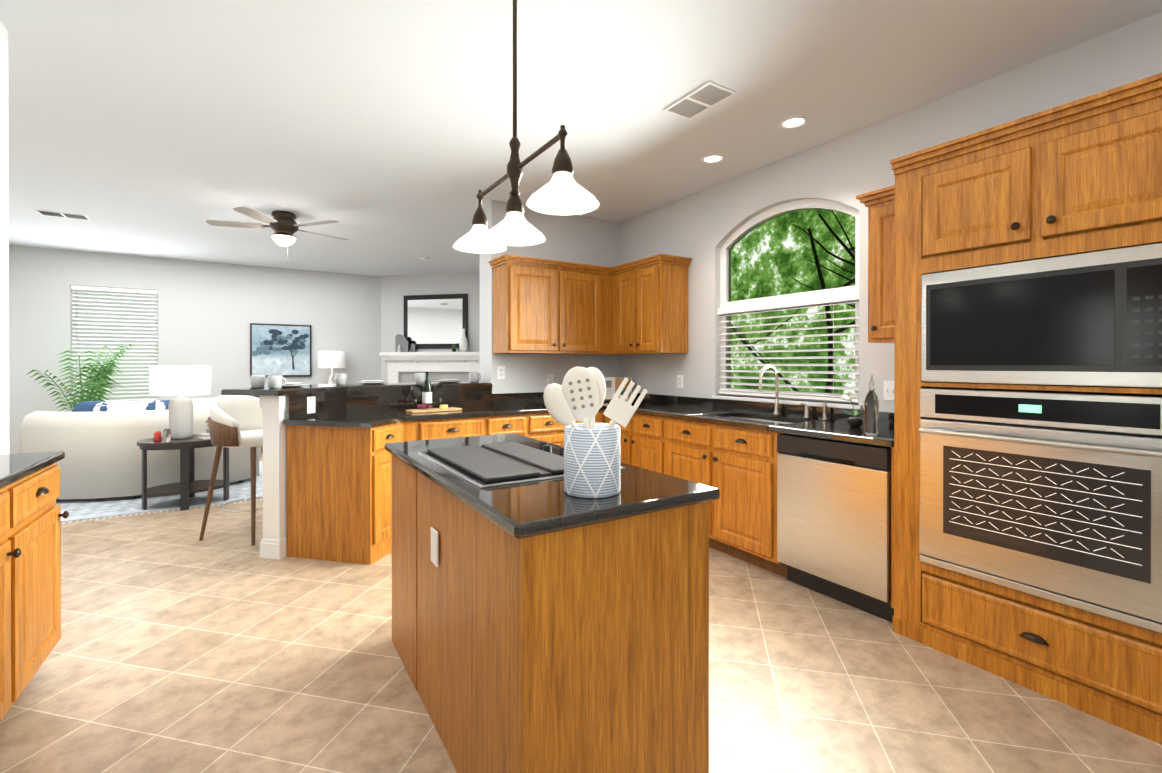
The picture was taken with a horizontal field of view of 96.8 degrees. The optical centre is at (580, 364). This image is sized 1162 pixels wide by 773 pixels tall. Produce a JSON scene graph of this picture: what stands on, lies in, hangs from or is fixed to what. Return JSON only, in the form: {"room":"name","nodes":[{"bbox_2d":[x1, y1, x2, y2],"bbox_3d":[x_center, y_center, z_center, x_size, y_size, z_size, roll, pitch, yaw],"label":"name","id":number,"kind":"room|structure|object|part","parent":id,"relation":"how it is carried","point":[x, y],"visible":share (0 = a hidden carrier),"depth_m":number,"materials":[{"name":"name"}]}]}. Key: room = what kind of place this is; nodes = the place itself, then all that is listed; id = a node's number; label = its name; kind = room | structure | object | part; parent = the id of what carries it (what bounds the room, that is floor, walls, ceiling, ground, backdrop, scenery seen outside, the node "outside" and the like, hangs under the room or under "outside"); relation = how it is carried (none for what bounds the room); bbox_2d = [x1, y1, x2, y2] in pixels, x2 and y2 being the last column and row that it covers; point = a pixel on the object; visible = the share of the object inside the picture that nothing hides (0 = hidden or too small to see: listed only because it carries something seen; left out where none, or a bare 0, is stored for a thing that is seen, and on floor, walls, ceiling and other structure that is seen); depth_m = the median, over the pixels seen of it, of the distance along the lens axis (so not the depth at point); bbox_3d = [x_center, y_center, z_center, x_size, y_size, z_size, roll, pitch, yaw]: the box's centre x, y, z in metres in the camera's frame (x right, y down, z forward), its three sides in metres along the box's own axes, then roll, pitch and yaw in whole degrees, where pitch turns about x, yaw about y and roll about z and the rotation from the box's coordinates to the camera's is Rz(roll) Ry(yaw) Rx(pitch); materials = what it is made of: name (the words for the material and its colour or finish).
{"room":"kitchen","nodes":[
{"label":"kitchen","id":0,"kind":"room"},
{"bbox_2d":[0,21,8,454],"bbox_3d":[-3.388,-0.098,1.623,2.140,2.770,0.250,0,0,-32],"label":"wall","id":1,"kind":"structure","parent":0,"point":[4,302],"depth_m":2.26,"materials":[{"name":"grey paint"}]},
{"bbox_2d":[9,245,380,453],"bbox_3d":[-5.490,-0.113,7.540,4.960,2.770,0.150,0,0,-32],"label":"wall","id":2,"kind":"structure","parent":0,"point":[209,313],"depth_m":7.42,"materials":[{"name":"grey paint"}]},
{"bbox_2d":[71,285,157,405],"bbox_3d":[-6.309,-0.112,7.010,0.950,1.870,0.180,0,0,-32],"label":"living room window","id":3,"kind":"structure","parent":2,"relation":"in","point":[116,337],"depth_m":7.01,"materials":[{"name":"white plastic"}]},
{"bbox_3d":[-6.295,-0.139,6.988,0.880,1.805,0.060,0,0,-32],"label":"living room window","id":4,"kind":"part","parent":3,"relation":"part of","materials":[{"name":"white plastic"}]},
{"bbox_2d":[250,323,311,376],"bbox_3d":[-4.621,-0.224,7.961,0.820,0.810,0.052,0,0,-32],"label":"picture","id":5,"kind":"object","parent":2,"relation":"attached to","point":[283,350],"visible":1,"depth_m":7.95,"materials":[{"name":"blue paper"}]},
{"bbox_2d":[381,272,479,381],"bbox_3d":[-2.379,-0.116,8.604,2.060,2.770,0.150,0,0,13],"label":"wall","id":6,"kind":"structure","parent":0,"point":[395,290],"depth_m":8.60,"materials":[{"name":"grey paint"}]},
{"bbox_2d":[404,294,467,348],"bbox_3d":[-2.405,-0.716,8.510,1.150,0.890,0.035,0,0,13],"label":"mirror","id":7,"kind":"object","parent":6,"relation":"attached to","point":[438,321],"visible":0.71,"depth_m":8.49,"materials":[{"name":"black mirror"}]},
{"bbox_2d":[480,200,618,393],"bbox_3d":[-0.282,-0.107,5.168,1.428,2.770,0.300,0,0,-32],"label":"wall","id":8,"kind":"structure","parent":0,"point":[580,239],"depth_m":4.95,"materials":[{"name":"grey paint"}]},
{"bbox_2d":[497,366,504,378],"bbox_3d":[-0.729,0.069,4.706,0.074,0.116,0.008,0,0,-32],"label":"electrical outlet","id":9,"kind":"object","parent":8,"relation":"attached to","point":[500,372],"visible":1,"depth_m":4.70,"materials":[{"name":"white plastic"}]},
{"bbox_2d":[513,393,543,404],"bbox_3d":[-0.206,0.308,5.022,1.400,0.100,0.020,0,0,-32],"label":"backsplash","id":10,"kind":"structure","parent":8,"relation":"attached to","point":[518,398],"depth_m":4.82,"materials":[{"name":"black stone"}]},
{"bbox_2d":[492,258,603,353],"bbox_3d":[-0.292,-0.499,4.780,0.980,0.787,0.335,0,0,-32],"label":"upper cabinet","id":11,"kind":"object","parent":8,"relation":"attached to","point":[548,306],"depth_m":4.60,"materials":[{"name":"brown wood"}]},
{"bbox_2d":[547,374,553,385],"bbox_3d":[-0.297,0.148,4.977,0.074,0.116,0.008,0,0,-32],"label":"electrical outlet","id":12,"kind":"object","parent":8,"relation":"attached to","point":[550,378],"visible":0.92,"depth_m":4.98,"materials":[{"name":"white plastic"}]},
{"bbox_2d":[597,274,628,354],"bbox_3d":[0.371,-0.500,5.167,0.315,0.787,0.385,0,0,-32],"label":"upper cabinet","id":13,"kind":"object","parent":8,"relation":"attached to","point":[605,275],"depth_m":4.94,"materials":[{"name":"brown wood"}]},
{"bbox_2d":[0,449,1161,772],"bbox_3d":[-1.968,1.312,3.467,6.600,0.060,11.100,0,0,-32],"label":"floor","id":14,"kind":"structure","parent":0,"point":[182,647],"depth_m":2.08,"materials":[{"name":"tile"}]},
{"bbox_2d":[0,479,23,721],"bbox_3d":[-2.087,0.845,1.414,0.620,0.885,0.440,0,0,-32],"label":"base cabinet","id":15,"kind":"object","parent":14,"relation":"on","point":[11,653],"depth_m":1.74,"materials":[{"name":"brown wood"}]},
{"bbox_2d":[20,455,67,688],"bbox_3d":[-2.342,0.844,1.821,0.620,0.885,0.520,0,0,-32],"label":"base cabinet","id":16,"kind":"object","parent":14,"relation":"on","point":[31,515],"depth_m":1.98,"materials":[{"name":"brown wood"}]},
{"bbox_2d":[0,451,64,486],"bbox_3d":[-2.041,0.386,1.335,0.645,0.035,1.659,0,0,-32],"label":"countertop","id":17,"kind":"structure","parent":16,"relation":"on","point":[12,466],"depth_m":1.94,"materials":[{"name":"black stone"}]},
{"bbox_2d":[26,343,131,411],"bbox_3d":[-6.122,0.498,6.335,0.907,1.554,0.944,0,0,-32],"label":"palm plant","id":18,"kind":"object","parent":14,"relation":"on","point":[98,383],"visible":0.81,"depth_m":6.37,"materials":[{"name":"green plant"}]},
{"bbox_2d":[56,461,262,523],"bbox_3d":[-4.453,1.271,5.332,2.470,0.012,2.300,0,0,-32],"label":"rug","id":19,"kind":"object","parent":14,"relation":"on","point":[87,509],"visible":0.38,"depth_m":4.76,"materials":[{"name":"grey fabric"}]},
{"bbox_2d":[19,398,260,498],"bbox_3d":[-4.423,0.823,5.296,1.937,0.930,1.008,0,0,-32],"label":"curved sofa","id":20,"kind":"object","parent":19,"relation":"on","point":[95,442],"visible":0.73,"depth_m":4.82,"materials":[{"name":"beige fabric"}]},
{"bbox_2d":[137,434,229,510],"bbox_3d":[-3.624,0.977,4.753,0.720,0.605,0.560,0,0,-32],"label":"side table","id":21,"kind":"object","parent":19,"relation":"on","point":[186,487],"visible":0.79,"depth_m":4.55,"materials":[{"name":"brown wood"}]},
{"bbox_2d":[154,431,160,441],"bbox_3d":[-3.730,0.629,4.544,0.050,0.090,0.050,0,0,43],"label":"jar","id":22,"kind":"object","parent":21,"relation":"on","point":[157,435],"depth_m":4.52,"materials":[{"name":"red glass"}]},
{"bbox_2d":[163,429,170,441],"bbox_3d":[-3.649,0.619,4.547,0.050,0.110,0.050,0,0,43],"label":"jar","id":23,"kind":"object","parent":21,"relation":"on","point":[166,435],"depth_m":4.53,"materials":[{"name":"silver"}]},
{"bbox_2d":[149,366,210,438],"bbox_3d":[-3.682,0.341,4.750,0.450,0.665,0.450,0,0,-32],"label":"table lamp","id":24,"kind":"object","parent":21,"relation":"on","point":[180,381],"visible":0.98,"depth_m":4.66,"materials":[{"name":"white"}]},
{"bbox_2d":[198,433,209,438],"bbox_3d":[-3.415,0.654,4.777,0.140,0.038,0.180,0,0,38],"label":"books","id":25,"kind":"object","parent":21,"relation":"on","point":[204,436],"visible":0.39,"depth_m":4.70,"materials":[{"name":"white"}]},
{"bbox_2d":[199,395,262,545],"bbox_3d":[-2.504,0.757,3.944,0.674,1.052,0.674,0,0,-32],"label":"bar stool","id":26,"kind":"object","parent":14,"relation":"on","point":[235,421],"visible":0.79,"depth_m":3.77,"materials":[{"name":"white fabric"}]},
{"bbox_2d":[261,393,296,559],"bbox_3d":[-2.044,0.742,3.489,0.184,1.080,0.184,0,0,-32],"label":"half wall","id":27,"kind":"structure","parent":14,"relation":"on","point":[276,407],"depth_m":3.42,"materials":[{"name":"white paint"}]},
{"bbox_2d":[251,375,264,387],"bbox_3d":[-2.262,0.117,3.613,0.088,0.088,0.113,0,0,-32],"label":"mug","id":28,"kind":"object","parent":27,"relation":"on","point":[257,381],"visible":1,"depth_m":3.57,"materials":[{"name":"grey ceramic"}]},
{"bbox_2d":[285,425,412,564],"bbox_3d":[-1.658,0.840,3.621,0.710,0.885,0.855,0,0,-32],"label":"base cabinet","id":29,"kind":"object","parent":14,"relation":"on","point":[327,480],"depth_m":3.38,"materials":[{"name":"brown wood"}]},
{"bbox_2d":[281,401,604,432],"bbox_3d":[-0.928,0.378,4.053,2.450,0.035,0.897,0,0,-32],"label":"countertop","id":30,"kind":"structure","parent":29,"relation":"on","point":[535,408],"depth_m":3.71,"materials":[{"name":"black stone"}]},
{"bbox_2d":[411,385,420,408],"bbox_3d":[-1.317,0.262,4.120,0.074,0.195,0.073,0,0,-32],"label":"wine glass","id":31,"kind":"object","parent":30,"relation":"on","point":[415,391],"visible":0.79,"depth_m":4.09,"materials":[{"name":"clear glass"}]},
{"bbox_2d":[422,372,431,408],"bbox_3d":[-1.253,0.207,4.207,0.077,0.305,0.076,0,0,-32],"label":"wine bottle","id":32,"kind":"object","parent":30,"relation":"on","point":[427,393],"visible":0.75,"depth_m":4.18,"materials":[{"name":"green glass"}]},
{"bbox_2d":[406,404,461,412],"bbox_3d":[-1.147,0.331,4.037,0.400,0.057,0.150,0,0,-37],"label":"cutting board","id":33,"kind":"object","parent":30,"relation":"on","point":[424,407],"visible":1,"depth_m":3.99,"materials":[{"name":"brown wood"}]},
{"bbox_2d":[436,385,444,404],"bbox_3d":[-1.153,0.262,4.234,0.074,0.195,0.073,0,0,-32],"label":"wine glass","id":34,"kind":"object","parent":30,"relation":"on","point":[440,391],"visible":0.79,"depth_m":4.21,"materials":[{"name":"white"}]},
{"bbox_2d":[281,385,512,416],"bbox_3d":[-1.388,0.280,4.049,1.625,0.162,0.424,0,0,-32],"label":"backsplash","id":35,"kind":"structure","parent":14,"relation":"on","point":[338,402],"depth_m":4.13,"materials":[{"name":"black stone"}]},
{"bbox_2d":[307,396,314,413],"bbox_3d":[-1.902,0.282,3.640,0.008,0.116,0.074,0,0,13],"label":"outlet","id":36,"kind":"object","parent":35,"relation":"attached to","point":[310,404],"visible":1,"depth_m":3.63,"materials":[{"name":"white plastic"}]},
{"bbox_2d":[285,385,488,392],"bbox_3d":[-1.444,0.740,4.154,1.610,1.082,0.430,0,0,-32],"label":"countertop","id":37,"kind":"structure","parent":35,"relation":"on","point":[386,386],"depth_m":4.22,"materials":[{"name":"black stone"}]},
{"bbox_2d":[268,375,285,388],"bbox_3d":[-2.108,0.117,3.577,0.111,0.088,0.087,0,0,-32],"label":"mug","id":38,"kind":"object","parent":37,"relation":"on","point":[274,381],"visible":1,"depth_m":3.54,"materials":[{"name":"grey ceramic"}]},
{"bbox_2d":[282,382,307,386],"bbox_3d":[-2.147,0.146,3.788,0.256,0.030,0.256,0,0,-32],"label":"plate setting","id":39,"kind":"object","parent":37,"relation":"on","point":[293,384],"visible":0.69,"depth_m":3.74,"materials":[{"name":"grey ceramic"}]},
{"bbox_2d":[332,374,346,384],"bbox_3d":[-1.961,0.116,4.190,0.106,0.088,0.090,0,0,-32],"label":"mug","id":40,"kind":"object","parent":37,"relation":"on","point":[340,379],"visible":0.98,"depth_m":4.16,"materials":[{"name":"grey ceramic"}]},
{"bbox_2d":[357,380,387,383],"bbox_3d":[-1.752,0.144,4.343,0.256,0.030,0.256,0,0,-32],"label":"plate setting","id":41,"kind":"object","parent":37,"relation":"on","point":[372,382],"visible":1,"depth_m":4.30,"materials":[{"name":"grey ceramic"}]},
{"bbox_2d":[412,373,425,382],"bbox_3d":[-1.435,0.115,4.564,0.116,0.088,0.087,0,0,-32],"label":"mug","id":42,"kind":"object","parent":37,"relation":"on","point":[419,377],"visible":0.94,"depth_m":4.54,"materials":[{"name":"grey ceramic"}]},
{"bbox_2d":[436,379,462,382],"bbox_3d":[-1.201,0.143,4.688,0.256,0.030,0.256,0,0,-32],"label":"plate setting","id":43,"kind":"object","parent":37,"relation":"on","point":[448,380],"visible":1,"depth_m":4.62,"materials":[{"name":"grey ceramic"}]},
{"bbox_2d":[470,373,480,381],"bbox_3d":[-0.970,0.114,4.761,0.117,0.088,0.087,0,0,-32],"label":"mug","id":44,"kind":"object","parent":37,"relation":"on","point":[474,377],"visible":0.96,"depth_m":4.72,"materials":[{"name":"grey ceramic"}]},
{"bbox_2d":[392,457,412,682],"bbox_3d":[-0.538,0.843,2.367,0.543,0.885,0.440,0,0,-32],"label":"base cabinet","id":45,"kind":"object","parent":14,"relation":"on","point":[402,478],"depth_m":2.23,"materials":[{"name":"brown wood"}]},
{"bbox_2d":[379,352,479,382],"bbox_3d":[-2.426,0.529,8.425,1.810,1.480,0.218,0,0,13],"label":"fireplace","id":46,"kind":"object","parent":14,"relation":"on","point":[403,367],"visible":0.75,"depth_m":8.43,"materials":[{"name":"white"}]},
{"bbox_2d":[395,334,415,351],"bbox_3d":[-2.912,-0.362,8.562,0.276,0.300,0.276,0,0,-32],"label":"decor","id":47,"kind":"object","parent":46,"relation":"on","point":[402,341],"visible":0.92,"depth_m":8.52,"materials":[{"name":"grey ceramic"}]},
{"bbox_2d":[459,329,467,351],"bbox_3d":[-1.887,-0.396,8.290,0.140,0.370,0.138,0,0,-32],"label":"vase","id":48,"kind":"object","parent":46,"relation":"on","point":[463,344],"visible":0.9,"depth_m":8.25,"materials":[{"name":"white ceramic"}]},
{"bbox_2d":[413,473,452,762],"bbox_3d":[-0.283,0.844,1.960,0.543,0.885,0.520,0,0,-32],"label":"panel","id":49,"kind":"object","parent":14,"relation":"on","point":[432,511],"depth_m":1.83,"materials":[{"name":"brown wood"}]},
{"bbox_2d":[413,421,488,440],"bbox_3d":[-1.116,0.838,4.102,0.520,0.885,0.615,0,0,-32],"label":"base cabinet","id":50,"kind":"object","parent":14,"relation":"on","point":[463,428],"depth_m":3.83,"materials":[{"name":"brown wood"}]},
{"bbox_2d":[489,417,528,436],"bbox_3d":[-0.743,0.838,4.336,0.360,0.885,0.615,0,0,-32],"label":"base cabinet","id":51,"kind":"object","parent":14,"relation":"on","point":[521,427],"depth_m":4.09,"materials":[{"name":"brown wood"}]},
{"bbox_2d":[529,413,604,446],"bbox_3d":[-0.267,0.837,4.635,0.765,0.885,0.615,0,0,-32],"label":"base cabinet","id":52,"kind":"object","parent":14,"relation":"on","point":[547,429],"depth_m":4.27,"materials":[{"name":"brown wood"}]},
{"bbox_2d":[453,501,708,772],"bbox_3d":[0.004,0.845,1.571,0.618,0.885,0.444,0,0,-32],"label":"base cabinet","id":53,"kind":"object","parent":14,"relation":"on","point":[543,621],"depth_m":1.38,"materials":[{"name":"brown wood"}]},
{"bbox_2d":[385,433,719,540],"bbox_3d":[-0.252,0.384,1.978,0.670,0.035,1.460,0,0,-32],"label":"countertop","id":54,"kind":"structure","parent":53,"relation":"on","point":[514,482],"depth_m":1.56,"materials":[{"name":"black stone"}]},
{"bbox_2d":[543,366,647,497],"bbox_3d":[0.041,0.185,1.494,0.251,0.363,0.175,0,0,-32],"label":"utensil crock","id":55,"kind":"object","parent":54,"relation":"on","point":[592,458],"visible":1,"depth_m":1.49,"materials":[{"name":"ceramic"}]},
{"bbox_2d":[604,408,697,472],"bbox_3d":[0.670,0.837,4.410,0.615,0.885,0.801,0,0,-32],"label":"base cabinet","id":56,"kind":"object","parent":14,"relation":"on","point":[642,437],"depth_m":4.05,"materials":[{"name":"brown wood"}]},
{"bbox_2d":[602,400,741,419],"bbox_3d":[0.569,0.377,4.561,0.625,0.035,1.626,0,0,-32],"label":"countertop","id":57,"kind":"structure","parent":56,"relation":"on","point":[667,411],"depth_m":4.02,"materials":[{"name":"black stone"}]},
{"bbox_2d":[604,377,631,400],"bbox_3d":[0.330,0.239,5.115,0.360,0.231,0.098,0,0,13],"label":"cookbook stand","id":58,"kind":"object","parent":57,"relation":"on","point":[613,384],"visible":0.35,"depth_m":5.13,"materials":[{"name":"white"}]},
{"bbox_2d":[619,389,628,401],"bbox_3d":[0.403,0.289,4.808,0.100,0.138,0.097,0,0,-32],"label":"herb pot","id":59,"kind":"object","parent":57,"relation":"on","point":[621,395],"visible":0.38,"depth_m":4.78,"materials":[{"name":"white ceramic"}]},
{"bbox_2d":[662,436,786,577],"bbox_3d":[1.145,0.932,3.652,0.615,0.700,0.989,0,0,-32],"label":"base cabinet","id":60,"kind":"object","parent":14,"relation":"on","point":[727,449],"depth_m":3.32,"materials":[{"name":"brown wood"}]},
{"bbox_2d":[698,416,813,455],"bbox_3d":[1.221,0.479,3.563,0.350,0.166,0.759,0,0,-32],"label":"base cabinet","id":61,"kind":"object","parent":14,"relation":"on","point":[748,433],"depth_m":3.34,"materials":[{"name":"brown wood"}]},
{"bbox_2d":[766,420,893,447],"bbox_3d":[1.573,0.381,2.960,0.625,0.035,0.716,0,0,-32],"label":"countertop","id":62,"kind":"structure","parent":61,"relation":"on","point":[825,429],"depth_m":2.88,"materials":[{"name":"black stone"}]},
{"bbox_2d":[758,365,827,419],"bbox_3d":[1.432,0.181,3.504,0.221,0.360,0.418,0,0,-32],"label":"faucet set","id":63,"kind":"object","parent":62,"relation":"on","point":[776,412],"visible":0.98,"depth_m":3.61,"materials":[{"name":"silver metal"}]},
{"bbox_2d":[777,433,893,622],"bbox_3d":[1.565,0.845,2.929,0.582,0.873,0.630,0,0,-32],"label":"dishwasher","id":64,"kind":"object","parent":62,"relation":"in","point":[833,519],"visible":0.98,"depth_m":2.74,"materials":[{"name":"grey metal"}]},
{"bbox_2d":[842,390,863,426],"bbox_3d":[1.609,0.256,3.028,0.128,0.214,0.135,0,0,-32],"label":"orchid pot","id":65,"kind":"object","parent":62,"relation":"on","point":[855,421],"visible":1,"depth_m":3.01,"materials":[{"name":"black ceramic"}]},
{"bbox_2d":[864,374,878,434],"bbox_3d":[1.532,0.206,2.718,0.068,0.315,0.067,0,0,-32],"label":"oil bottle","id":66,"kind":"object","parent":62,"relation":"on","point":[871,414],"visible":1,"depth_m":2.69,"materials":[{"name":"clear glass"}]},
{"bbox_2d":[890,73,1161,744],"bbox_3d":[2.026,0.155,2.195,0.664,2.262,1.048,0,0,-32],"label":"tall cabinet","id":67,"kind":"object","parent":14,"relation":"on","point":[1082,175],"visible":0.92,"depth_m":2.05,"materials":[{"name":"brown wood"}]},
{"bbox_2d":[919,387,1161,632],"bbox_3d":[1.998,0.504,2.162,0.682,0.793,0.820,0,0,-32],"label":"built-in oven","id":68,"kind":"object","parent":67,"relation":"in","point":[1055,496],"visible":1,"depth_m":1.97,"materials":[{"name":"grey metal"}]},
{"bbox_2d":[922,243,1161,387],"bbox_3d":[1.972,-0.169,2.144,0.484,0.490,0.820,0,0,-32],"label":"built-in microwave","id":69,"kind":"object","parent":67,"relation":"in","point":[1090,319],"visible":1,"depth_m":1.97,"materials":[{"name":"grey metal"}]},
{"bbox_3d":[-4.323,0.856,7.901,1.420,0.830,0.422,0,0,-32],"label":"cabinet","id":70,"kind":"object","parent":14,"relation":"on","visible":0},
{"bbox_2d":[318,351,345,383],"bbox_3d":[-3.933,0.109,8.144,0.400,0.660,0.400,0,0,-32],"label":"table lamp","id":71,"kind":"object","parent":70,"relation":"on","point":[331,359],"visible":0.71,"depth_m":7.98,"materials":[{"name":"white fabric"}]},
{"bbox_2d":[0,0,1161,276],"bbox_3d":[-1.968,-1.528,3.459,6.600,0.080,11.100,0,0,-32],"label":"ceiling","id":72,"kind":"structure","parent":0,"point":[380,132],"depth_m":2.89,"materials":[{"name":"white paint"}]},
{"bbox_2d":[34,209,90,219],"bbox_3d":[-5.129,-1.487,5.114,0.360,0.010,0.200,0,0,-32],"label":"ceiling vent","id":73,"kind":"object","parent":72,"relation":"in","point":[62,214],"visible":1,"depth_m":5.08,"materials":[{"name":"white metal"}]},
{"bbox_2d":[206,206,349,261],"bbox_3d":[-2.956,-1.253,5.117,1.255,0.477,1.221,0,0,-32],"label":"fan","id":74,"kind":"object","parent":72,"relation":"hanging from","point":[283,226],"visible":1,"depth_m":4.98,"materials":[{"name":"brown wood"}]},
{"bbox_2d":[420,256,429,260],"bbox_3d":[-2.168,-1.478,7.169,0.130,0.038,0.130,0,0,-32],"label":"smoke detector","id":75,"kind":"object","parent":72,"relation":"attached to","point":[425,258],"visible":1,"depth_m":7.13,"materials":[{"name":"white plastic"}]},
{"bbox_2d":[453,0,598,253],"bbox_3d":[-0.249,-0.979,1.942,0.232,1.009,0.952,0,0,-32],"label":"pendant light","id":76,"kind":"object","parent":72,"relation":"hanging from","point":[562,192],"visible":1,"depth_m":1.91,"materials":[{"name":"white glass"}]},
{"bbox_2d":[664,81,735,118],"bbox_3d":[0.660,-1.481,2.900,0.200,0.010,0.360,0,0,-32],"label":"ceiling vent","id":77,"kind":"object","parent":72,"relation":"in","point":[703,97],"visible":1,"depth_m":2.88,"materials":[{"name":"white metal"}]},
{"bbox_2d":[701,154,724,163],"bbox_3d":[0.950,-1.484,3.718,0.170,0.008,0.170,0,0,-32],"label":"recessed light","id":78,"kind":"object","parent":72,"relation":"in","point":[712,158],"visible":1,"depth_m":3.71,"materials":[{"name":"white"}]},
{"bbox_2d":[779,116,807,129],"bbox_3d":[1.300,-1.483,3.159,0.170,0.008,0.170,0,0,-32],"label":"recessed light","id":79,"kind":"object","parent":72,"relation":"in","point":[793,122],"visible":1,"depth_m":3.16,"materials":[{"name":"white"}]},
{"bbox_2d":[619,12,1161,411],"bbox_3d":[1.105,-0.105,4.444,0.150,2.770,9.400,0,0,-32],"label":"wall","id":80,"kind":"structure","parent":0,"point":[700,228],"depth_m":3.28,"materials":[{"name":"grey paint"}]},
{"bbox_2d":[608,258,690,353],"bbox_3d":[0.618,-0.499,4.755,0.335,0.787,0.705,0,0,-32],"label":"upper cabinet","id":81,"kind":"object","parent":80,"relation":"attached to","point":[648,301],"depth_m":4.52,"materials":[{"name":"brown wood"}]},
{"bbox_2d":[677,375,682,387],"bbox_3d":[0.889,0.149,4.640,0.008,0.116,0.074,0,0,-32],"label":"electrical outlet","id":82,"kind":"object","parent":80,"relation":"attached to","point":[679,381],"visible":1,"depth_m":4.63,"materials":[{"name":"white plastic"}]},
{"bbox_2d":[631,392,893,423],"bbox_3d":[1.206,0.321,4.114,0.020,0.080,3.061,0,0,-32],"label":"backsplash","id":83,"kind":"structure","parent":80,"relation":"attached to","point":[695,402],"depth_m":3.87,"materials":[{"name":"black stone"}]},
{"bbox_2d":[712,199,861,408],"bbox_3d":[1.492,-0.456,3.807,0.170,1.465,1.250,0,0,-32],"label":"kitchen window","id":84,"kind":"structure","parent":80,"relation":"in","point":[799,249],"depth_m":3.74,"materials":[{"name":"white"}]},
{"bbox_3d":[1.475,-0.118,3.797,0.060,0.710,1.190,0,0,-32],"label":"kitchen window","id":85,"kind":"part","parent":84,"relation":"part of","materials":[{"name":"white plastic"}]},
{"bbox_2d":[856,185,894,343],"bbox_3d":[1.786,-0.539,2.860,0.366,0.827,0.333,0,0,-32],"label":"upper cabinet","id":86,"kind":"object","parent":80,"relation":"attached to","point":[879,204],"visible":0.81,"depth_m":2.81,"materials":[{"name":"brown wood"}]},
{"bbox_2d":[884,381,894,399],"bbox_3d":[1.854,0.153,3.097,0.012,0.116,0.074,0,0,-32],"label":"light switch","id":87,"kind":"object","parent":80,"relation":"attached to","point":[888,390],"visible":0.67,"depth_m":3.10,"materials":[{"name":"white plastic"}]}
]}

